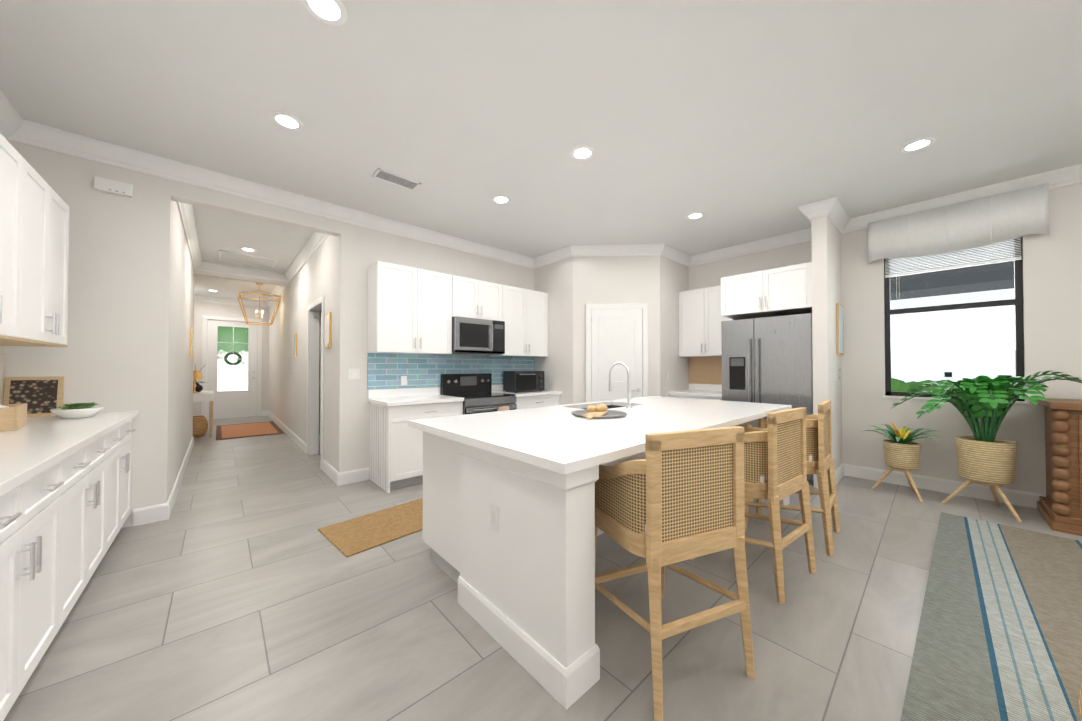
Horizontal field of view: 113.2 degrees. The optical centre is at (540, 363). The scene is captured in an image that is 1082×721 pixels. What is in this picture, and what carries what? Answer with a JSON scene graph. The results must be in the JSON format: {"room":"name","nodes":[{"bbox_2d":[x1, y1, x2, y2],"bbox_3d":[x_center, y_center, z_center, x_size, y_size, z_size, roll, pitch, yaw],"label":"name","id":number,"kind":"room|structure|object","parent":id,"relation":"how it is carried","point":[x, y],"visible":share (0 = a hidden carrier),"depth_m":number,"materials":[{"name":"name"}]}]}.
{"room":"kitchen","nodes":[
{"label":"kitchen","id":0,"kind":"room"},
{"bbox_2d":[0,139,1081,527],"bbox_3d":[-0.808,-0.180,4.168,6.860,3.000,16.740,1,-1,-42],"label":"wall","id":1,"kind":"structure","parent":0,"point":[136,311],"depth_m":3.79,"materials":[{"name":"paint"}]},
{"bbox_2d":[0,347,4,403],"bbox_3d":[-2.574,0.119,1.191,0.010,0.491,3.448,1,-1,-42],"label":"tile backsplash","id":2,"kind":"structure","parent":1,"relation":"attached to","point":[2,360],"depth_m":2.45,"materials":[{"name":"beige tile"}]},
{"bbox_2d":[0,133,31,340],"bbox_3d":[-2.627,-0.625,1.497,0.330,0.970,0.905,1,-1,-42],"label":"upper cabinet","id":3,"kind":"object","parent":1,"relation":"attached to","point":[15,172],"depth_m":1.85,"materials":[{"name":"white wood"}]},
{"bbox_2d":[0,167,68,346],"bbox_3d":[-3.139,-0.618,2.065,0.330,0.970,0.849,1,-1,-42],"label":"upper cabinet","id":4,"kind":"object","parent":1,"relation":"attached to","point":[34,233],"depth_m":2.20,"materials":[{"name":"white wood"}]},
{"bbox_2d":[94,176,132,197],"bbox_3d":[-3.351,-1.383,2.798,0.190,0.095,0.045,1,-1,-42],"label":"door chime","id":5,"kind":"object","parent":1,"relation":"attached to","point":[112,187],"visible":0.98,"depth_m":2.79,"materials":[{"name":"white plastic"}]},
{"bbox_2d":[190,328,192,355],"bbox_3d":[-5.157,-0.318,5.264,0.022,0.400,0.250,1,-1,-42],"label":"framed picture","id":6,"kind":"object","parent":1,"relation":"attached to","point":[191,341],"visible":0.96,"depth_m":5.17,"materials":[{"name":"gold metal"}]},
{"bbox_2d":[201,315,261,419],"bbox_3d":[-7.810,0.106,9.040,1.140,2.535,0.179,1,-1,-42],"label":"door","id":7,"kind":"structure","parent":1,"relation":"attached to","point":[234,404],"depth_m":9.00,"materials":[{"name":"white wood"}]},
{"bbox_2d":[293,333,296,356],"bbox_3d":[-4.185,-0.309,6.073,0.022,0.400,0.250,1,-1,-42],"label":"framed picture","id":8,"kind":"object","parent":1,"relation":"attached to","point":[295,344],"visible":1,"depth_m":6.00,"materials":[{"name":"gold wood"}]},
{"bbox_2d":[306,295,323,469],"bbox_3d":[-2.719,0.243,5.133,0.940,2.175,1.050,1,-1,-42],"label":"door frame","id":9,"kind":"structure","parent":1,"relation":"attached to","point":[314,329],"depth_m":5.17,"materials":[{"name":"white wood"}]},
{"bbox_2d":[325,312,330,348],"bbox_3d":[-2.537,-0.390,4.247,0.022,0.420,0.230,1,-1,-42],"label":"framed picture","id":10,"kind":"object","parent":1,"relation":"attached to","point":[327,330],"visible":1,"depth_m":4.20,"materials":[{"name":"gold metal"}]},
{"bbox_2d":[348,369,359,379],"bbox_3d":[-2.074,0.117,3.956,0.120,0.120,0.010,1,-1,-42],"label":"switch plate","id":11,"kind":"object","parent":1,"relation":"attached to","point":[353,374],"visible":1,"depth_m":3.95,"materials":[{"name":"white plastic"}]},
{"bbox_2d":[368,261,459,354],"bbox_3d":[-1.513,-0.610,4.255,0.942,0.980,0.330,1,-1,-42],"label":"upper cabinet","id":12,"kind":"object","parent":1,"relation":"attached to","point":[411,310],"depth_m":4.06,"materials":[{"name":"white wood"}]},
{"bbox_2d":[368,384,523,399],"bbox_3d":[-1.033,0.357,4.885,2.503,0.100,0.020,1,-1,-42],"label":"backsplash","id":13,"kind":"structure","parent":1,"relation":"attached to","point":[372,394],"depth_m":4.36,"materials":[{"name":"white stone"}]},
{"bbox_2d":[367,353,534,394],"bbox_3d":[-1.039,0.149,4.889,2.508,0.518,0.010,1,-1,-42],"label":"tile backsplash","id":14,"kind":"structure","parent":1,"relation":"attached to","point":[386,371],"depth_m":4.53,"materials":[{"name":"blue tile"}]},
{"bbox_2d":[401,376,406,384],"bbox_3d":[-1.659,0.206,4.316,0.070,0.110,0.010,1,-1,-42],"label":"outlet","id":15,"kind":"object","parent":14,"relation":"attached to","point":[403,380],"visible":1,"depth_m":4.31,"materials":[{"name":"white plastic"}]},
{"bbox_2d":[460,277,503,320],"bbox_3d":[-0.926,-0.836,4.786,0.752,0.515,0.330,1,-1,-42],"label":"upper cabinet","id":16,"kind":"object","parent":1,"relation":"attached to","point":[479,299],"depth_m":4.69,"materials":[{"name":"white wood"}]},
{"bbox_2d":[452,316,504,353],"bbox_3d":[-0.886,-0.355,4.736,0.746,0.438,0.450,1,-1,-42],"label":"microwave","id":17,"kind":"object","parent":16,"relation":"attached to","point":[476,336],"visible":0.96,"depth_m":4.57,"materials":[{"name":"silver metal"}]},
{"bbox_2d":[489,285,547,356],"bbox_3d":[-0.344,-0.598,5.308,0.927,0.980,0.330,1,-1,-42],"label":"upper cabinet","id":18,"kind":"object","parent":1,"relation":"attached to","point":[525,310],"depth_m":5.19,"materials":[{"name":"white wood"}]},
{"bbox_2d":[0,90,1081,307],"bbox_3d":[-0.808,-1.613,4.184,6.620,0.135,16.500,1,-1,-42],"label":"crown molding","id":19,"kind":"structure","parent":1,"relation":"attached to","point":[15,126],"depth_m":3.78,"materials":[{"name":"white wood"}]},
{"bbox_2d":[133,410,1045,525],"bbox_3d":[-0.808,1.252,4.152,6.620,0.135,16.500,1,-1,-42],"label":"baseboard","id":20,"kind":"structure","parent":1,"relation":"attached to","point":[151,514],"depth_m":3.72,"materials":[{"name":"white wood"}]},
{"bbox_2d":[586,303,647,401],"bbox_3d":[1.071,0.242,5.026,0.870,2.175,0.086,0,-1,3],"label":"door","id":21,"kind":"structure","parent":1,"relation":"attached to","point":[615,333],"depth_m":5.03,"materials":[{"name":"white wood"}]},
{"bbox_2d":[679,286,730,356],"bbox_3d":[2.468,-0.599,5.233,0.330,0.980,0.768,1,-1,-42],"label":"upper cabinet","id":22,"kind":"object","parent":1,"relation":"attached to","point":[700,334],"depth_m":5.16,"materials":[{"name":"white wood"}]},
{"bbox_2d":[689,356,721,384],"bbox_3d":[2.587,0.102,5.333,0.010,0.416,0.768,1,-1,-42],"label":"backsplash","id":23,"kind":"structure","parent":1,"relation":"attached to","point":[705,370],"depth_m":5.42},
{"bbox_2d":[719,262,811,319],"bbox_3d":[2.895,-0.852,4.457,0.740,0.490,0.954,1,-1,-42],"label":"upper cabinet","id":24,"kind":"object","parent":1,"relation":"attached to","point":[780,291],"depth_m":4.20,"materials":[{"name":"white wood"}]},
{"bbox_2d":[836,303,843,354],"bbox_3d":[3.447,-0.391,4.111,0.300,0.580,0.024,1,-1,-42],"label":"frame","id":25,"kind":"object","parent":1,"relation":"attached to","point":[839,332],"visible":0.96,"depth_m":4.03,"materials":[{"name":"beige wood"}]},
{"bbox_2d":[882,237,1028,403],"bbox_3d":[4.164,-0.555,3.653,0.100,1.862,0.970,1,-1,-42],"label":"window","id":26,"kind":"structure","parent":1,"relation":"in","point":[1017,301],"depth_m":3.53,"materials":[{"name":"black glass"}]},
{"bbox_2d":[885,237,1020,304],"bbox_3d":[4.151,-0.941,3.646,0.032,0.610,0.920,1,-1,-42],"label":"window blind","id":27,"kind":"object","parent":26,"relation":"attached to","point":[969,264],"visible":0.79,"depth_m":3.60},
{"bbox_2d":[868,183,1048,263],"bbox_3d":[4.100,-1.349,3.597,0.105,0.475,1.180,1,-1,-42],"label":"window valance","id":28,"kind":"object","parent":1,"relation":"attached to","point":[988,220],"visible":0.96,"depth_m":3.50,"materials":[{"name":"fabric"}]},
{"bbox_2d":[0,0,1081,301],"bbox_3d":[-0.808,-1.730,4.185,6.860,0.100,16.740,1,-1,-42],"label":"ceiling","id":29,"kind":"structure","parent":0,"point":[736,122],"depth_m":2.33,"materials":[{"name":"paint"}]},
{"bbox_2d":[240,247,255,251],"bbox_3d":[-4.287,-1.666,5.221,0.196,0.004,0.196,1,-1,-42],"label":"recessed light","id":30,"kind":"object","parent":29,"relation":"in","point":[248,249],"visible":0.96,"depth_m":5.21,"materials":[{"name":"white plastic"}]},
{"bbox_2d":[219,250,277,267],"bbox_3d":[-4.684,-1.657,5.705,0.700,0.012,0.650,1,-1,-42],"label":"trim","id":31,"kind":"structure","parent":29,"relation":"attached to","point":[273,265],"depth_m":5.66,"materials":[{"name":"white wood"}]},
{"bbox_2d":[237,283,281,325],"bbox_3d":[-5.772,-1.225,7.311,0.682,0.838,0.682,1,-1,-42],"label":"lantern chandelier","id":32,"kind":"object","parent":29,"relation":"hanging from","point":[259,299],"visible":1,"depth_m":7.30,"materials":[{"name":"gold metal"}]},
{"bbox_2d":[270,111,303,130],"bbox_3d":[-1.780,-1.696,2.500,0.196,0.004,0.196,1,-1,-42],"label":"recessed light","id":33,"kind":"object","parent":29,"relation":"in","point":[287,121],"visible":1,"depth_m":2.50,"materials":[{"name":"white plastic"}]},
{"bbox_2d":[301,0,347,25],"bbox_3d":[-1.035,-1.705,1.704,0.196,0.004,0.196,1,-1,-42],"label":"recessed light","id":34,"kind":"object","parent":29,"relation":"in","point":[331,12],"visible":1,"depth_m":1.72,"materials":[{"name":"white plastic"}]},
{"bbox_2d":[372,168,420,190],"bbox_3d":[-1.322,-1.686,3.277,0.380,0.008,0.180,1,-1,-42],"label":"ceiling vent","id":35,"kind":"object","parent":29,"relation":"in","point":[395,179],"visible":1,"depth_m":3.26,"materials":[{"name":"grey metal"}]},
{"bbox_2d":[492,195,510,203],"bbox_3d":[-0.410,-1.683,3.668,0.196,0.004,0.196,1,-1,-42],"label":"recessed light","id":36,"kind":"object","parent":29,"relation":"in","point":[500,199],"visible":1,"depth_m":3.66,"materials":[{"name":"white plastic"}]},
{"bbox_2d":[570,146,594,160],"bbox_3d":[0.335,-1.692,2.873,0.196,0.004,0.196,1,-1,-42],"label":"recessed light","id":37,"kind":"object","parent":29,"relation":"in","point":[581,153],"visible":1,"depth_m":2.87,"materials":[{"name":"white plastic"}]},
{"bbox_2d":[686,212,704,219],"bbox_3d":[1.756,-1.679,4.059,0.196,0.004,0.196,1,-1,-42],"label":"recessed light","id":38,"kind":"object","parent":29,"relation":"in","point":[695,215],"visible":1,"depth_m":4.05,"materials":[{"name":"white plastic"}]},
{"bbox_2d":[900,137,935,152],"bbox_3d":[2.921,-1.693,2.767,0.196,0.004,0.196,1,-1,-42],"label":"recessed light","id":39,"kind":"object","parent":29,"relation":"in","point":[917,144],"visible":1,"depth_m":2.76,"materials":[{"name":"white plastic"}]},
{"bbox_2d":[4,416,1081,720],"bbox_3d":[-0.808,1.369,4.151,6.860,0.100,16.740,1,-1,-42],"label":"floor","id":40,"kind":"structure","parent":0,"point":[236,586],"depth_m":1.78,"materials":[{"name":"tile"}]},
{"bbox_2d":[0,459,71,720],"bbox_3d":[-2.066,0.845,1.060,0.600,0.880,0.975,1,-1,-42],"label":"base cabinet","id":41,"kind":"object","parent":40,"relation":"on","point":[65,498],"depth_m":1.35,"materials":[{"name":"white wood"}]},
{"bbox_2d":[0,411,137,498],"bbox_3d":[-2.337,0.389,1.388,0.630,0.040,3.468,1,-1,-42],"label":"countertop","id":42,"kind":"structure","parent":41,"relation":"on","point":[26,452],"depth_m":1.70,"materials":[{"name":"white stone"}]},
{"bbox_2d":[0,403,26,430],"bbox_3d":[-3.135,0.303,2.024,0.320,0.142,0.220,-1,-1,40],"label":"box","id":43,"kind":"object","parent":42,"relation":"on","point":[13,416],"visible":1,"depth_m":2.00,"materials":[{"name":"brown wood"}]},
{"bbox_2d":[3,376,63,417],"bbox_3d":[-3.618,0.238,2.546,0.250,0.289,0.063,1,-1,-42],"label":"framed picture","id":44,"kind":"object","parent":42,"relation":"on","point":[41,396],"visible":0.71,"depth_m":2.54,"materials":[{"name":"brown wood"}]},
{"bbox_2d":[50,402,103,418],"bbox_3d":[-3.272,0.329,2.519,0.236,0.100,0.234,1,-1,-42],"label":"succulent bowl","id":45,"kind":"object","parent":42,"relation":"on","point":[74,410],"visible":1,"depth_m":2.48,"materials":[{"name":"white ceramic"}]},
{"bbox_2d":[68,435,111,613],"bbox_3d":[-2.643,0.852,1.700,0.600,0.880,0.975,1,-1,-42],"label":"base cabinet","id":46,"kind":"object","parent":40,"relation":"on","point":[91,467],"depth_m":1.93,"materials":[{"name":"white wood"}]},
{"bbox_2d":[112,423,135,541],"bbox_3d":[-3.201,0.859,2.319,0.600,0.880,0.919,1,-1,-42],"label":"base cabinet","id":47,"kind":"object","parent":40,"relation":"on","point":[121,438],"depth_m":2.54,"materials":[{"name":"white wood"}]},
{"bbox_2d":[193,415,207,436],"bbox_3d":[-6.387,1.161,6.622,0.300,0.370,0.300,1,-1,-42],"label":"basket","id":48,"kind":"object","parent":40,"relation":"on","point":[200,425],"visible":0.71,"depth_m":6.56,"materials":[{"name":"orange wicker"}]},
{"bbox_2d":[193,390,213,436],"bbox_3d":[-6.541,0.949,6.795,0.440,0.800,1.100,1,-1,-42],"label":"console table","id":49,"kind":"object","parent":40,"relation":"on","point":[203,396],"visible":0.42,"depth_m":6.51,"materials":[{"name":"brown wood"}]},
{"bbox_2d":[193,370,202,392],"bbox_3d":[-6.390,0.335,6.575,0.240,0.420,0.240,1,-1,-42],"label":"lamp","id":50,"kind":"object","parent":49,"relation":"on","point":[196,374],"visible":0.77,"depth_m":6.56,"materials":[{"name":"gold metal"}]},
{"bbox_2d":[193,364,205,391],"bbox_3d":[-6.657,0.277,6.852,0.360,0.542,0.334,1,-1,-42],"label":"potted plant","id":51,"kind":"object","parent":49,"relation":"on","point":[198,387],"visible":0.46,"depth_m":6.86,"materials":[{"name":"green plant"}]},
{"bbox_2d":[216,421,283,439],"bbox_3d":[-6.001,1.349,7.312,0.980,0.011,2.050,1,-1,-42],"label":"rug","id":52,"kind":"object","parent":40,"relation":"on","point":[231,431],"visible":1,"depth_m":7.14,"materials":[{"name":"fabric"}]},
{"bbox_2d":[318,498,422,557],"bbox_3d":[-1.106,1.301,3.048,0.600,0.010,1.240,-1,-1,42],"label":"kitchen mat","id":53,"kind":"object","parent":40,"relation":"on","point":[352,537],"visible":0.57,"depth_m":2.79,"materials":[{"name":"brown wicker"}]},
{"bbox_2d":[370,400,463,492],"bbox_3d":[-1.436,0.879,4.126,0.852,0.880,0.600,1,-1,-42],"label":"base cabinet","id":54,"kind":"object","parent":40,"relation":"on","point":[396,451],"depth_m":3.78,"materials":[{"name":"white wood"}]},
{"bbox_2d":[368,396,463,407],"bbox_3d":[-1.434,0.419,4.113,0.874,0.040,0.630,1,-1,-42],"label":"countertop","id":55,"kind":"structure","parent":54,"relation":"on","point":[388,401],"depth_m":3.95,"materials":[{"name":"white stone"}]},
{"bbox_2d":[441,373,516,414],"bbox_3d":[-0.789,0.720,4.616,0.750,1.170,0.711,1,-1,-42],"label":"range","id":56,"kind":"object","parent":40,"relation":"on","point":[475,392],"visible":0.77,"depth_m":4.62,"materials":[{"name":"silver metal"}]},
{"bbox_2d":[515,396,560,408],"bbox_3d":[-0.231,0.891,5.212,0.867,0.880,0.600,1,-1,-42],"label":"base cabinet","id":57,"kind":"object","parent":40,"relation":"on","point":[522,402],"depth_m":4.96,"materials":[{"name":"white wood"}]},
{"bbox_2d":[494,391,561,395],"bbox_3d":[-0.221,0.431,5.206,0.867,0.040,0.630,1,-1,-42],"label":"countertop","id":58,"kind":"structure","parent":57,"relation":"on","point":[526,393],"depth_m":5.04,"materials":[{"name":"white stone"}]},
{"bbox_2d":[503,371,544,392],"bbox_3d":[-0.239,0.260,5.216,0.500,0.300,0.378,0,-1,-34],"label":"toaster oven","id":59,"kind":"object","parent":58,"relation":"on","point":[516,381],"visible":1,"depth_m":5.08,"materials":[{"name":"black metal"}]},
{"bbox_2d":[419,405,789,709],"bbox_3d":[0.725,0.865,2.875,3.008,0.880,1.452,1,-1,-42],"label":"kitchen island","id":60,"kind":"object","parent":40,"relation":"on","point":[509,517],"depth_m":1.54,"materials":[{"name":"white wood"}]},
{"bbox_2d":[408,397,791,476],"bbox_3d":[0.733,0.405,2.871,3.060,0.040,1.460,1,-1,-42],"label":"island countertop","id":61,"kind":"structure","parent":60,"relation":"on","point":[554,439],"depth_m":2.13,"materials":[{"name":"white stone"}]},
{"bbox_2d":[571,404,626,418],"bbox_3d":[0.406,0.345,2.631,0.479,0.072,0.410,1,-1,-42],"label":"tray","id":62,"kind":"object","parent":61,"relation":"on","point":[597,411],"visible":1,"depth_m":2.66,"materials":[{"name":"grey metal"}]},
{"bbox_2d":[595,426,754,720],"bbox_3d":[0.548,0.782,1.636,0.516,1.022,0.571,0,-1,-22],"label":"stool","id":63,"kind":"object","parent":40,"relation":"on","point":[672,498],"visible":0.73,"depth_m":1.44,"materials":[{"name":"brown wood"}]},
{"bbox_2d":[668,384,721,399],"bbox_3d":[2.349,0.820,5.104,0.658,1.020,0.778,1,-1,-42],"label":"countertop","id":64,"kind":"structure","parent":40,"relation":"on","point":[706,391],"depth_m":5.11,"materials":[{"name":"white stone"}]},
{"bbox_2d":[690,407,816,603],"bbox_3d":[1.340,0.790,2.293,0.516,1.022,0.571,0,-1,-36],"label":"stool","id":65,"kind":"object","parent":40,"relation":"on","point":[775,462],"visible":0.71,"depth_m":2.07,"materials":[{"name":"brown wood"}]},
{"bbox_2d":[721,313,813,485],"bbox_3d":[2.861,0.386,4.412,0.821,1.872,0.933,1,-1,-42],"label":"fridge","id":66,"kind":"object","parent":40,"relation":"on","point":[768,360],"visible":0.48,"depth_m":4.13,"materials":[{"name":"silver metal"}]},
{"bbox_2d":[744,400,839,555],"bbox_3d":[1.935,0.795,2.776,0.571,1.022,0.516,-1,-1,44],"label":"stool","id":67,"kind":"object","parent":40,"relation":"on","point":[820,462],"visible":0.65,"depth_m":2.53,"materials":[{"name":"brown wood"}]},
{"bbox_2d":[861,422,943,501],"bbox_3d":[3.630,0.961,3.590,0.574,0.716,0.617,1,-1,-42],"label":"plant","id":68,"kind":"object","parent":40,"relation":"on","point":[901,451],"visible":1,"depth_m":3.54,"materials":[{"name":"beige wicker"}]},
{"bbox_2d":[891,370,1081,521],"bbox_3d":[3.918,0.685,3.135,0.678,1.258,1.217,1,-1,-42],"label":"plant","id":69,"kind":"object","parent":40,"relation":"on","point":[985,456],"visible":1,"depth_m":3.11,"materials":[{"name":"green plant"}]},
{"bbox_2d":[900,512,1081,720],"bbox_3d":[2.576,1.277,0.931,4.282,0.012,2.343,1,-1,-42],"label":"runner rug","id":70,"kind":"object","parent":40,"relation":"on","point":[999,636],"visible":1,"depth_m":1.72,"materials":[{"name":"fabric"}]},
{"bbox_2d":[1079,684,1081,720],"bbox_3d":[1.867,1.070,0.844,0.660,0.400,0.660,1,-1,-42],"label":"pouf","id":71,"kind":"object","parent":70,"relation":"on","point":[1080,702],"visible":1,"depth_m":1.10,"materials":[{"name":"beige fabric"}]},
{"bbox_2d":[1035,398,1081,535],"bbox_3d":[4.780,0.800,2.396,0.640,1.000,1.640,1,-1,-42],"label":"sideboard","id":72,"kind":"object","parent":40,"relation":"on","point":[1059,507],"visible":1,"depth_m":2.76,"materials":[{"name":"brown wood"}]},
{"label":"outside","id":73,"kind":"structure","parent":0,"visible":0},
{"bbox_2d":[206,326,247,409],"bbox_3d":[-8.371,-0.119,9.702,3.600,3.400,0.050,1,-1,-42],"label":"window","id":74,"kind":"structure","parent":73,"point":[235,380],"depth_m":9.67,"materials":[{"name":"clear"}]},
{"bbox_2d":[890,239,1015,392],"bbox_3d":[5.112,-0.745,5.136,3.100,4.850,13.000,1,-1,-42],"label":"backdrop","id":75,"kind":"structure","parent":73,"point":[952,356],"depth_m":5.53,"materials":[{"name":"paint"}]}
]}

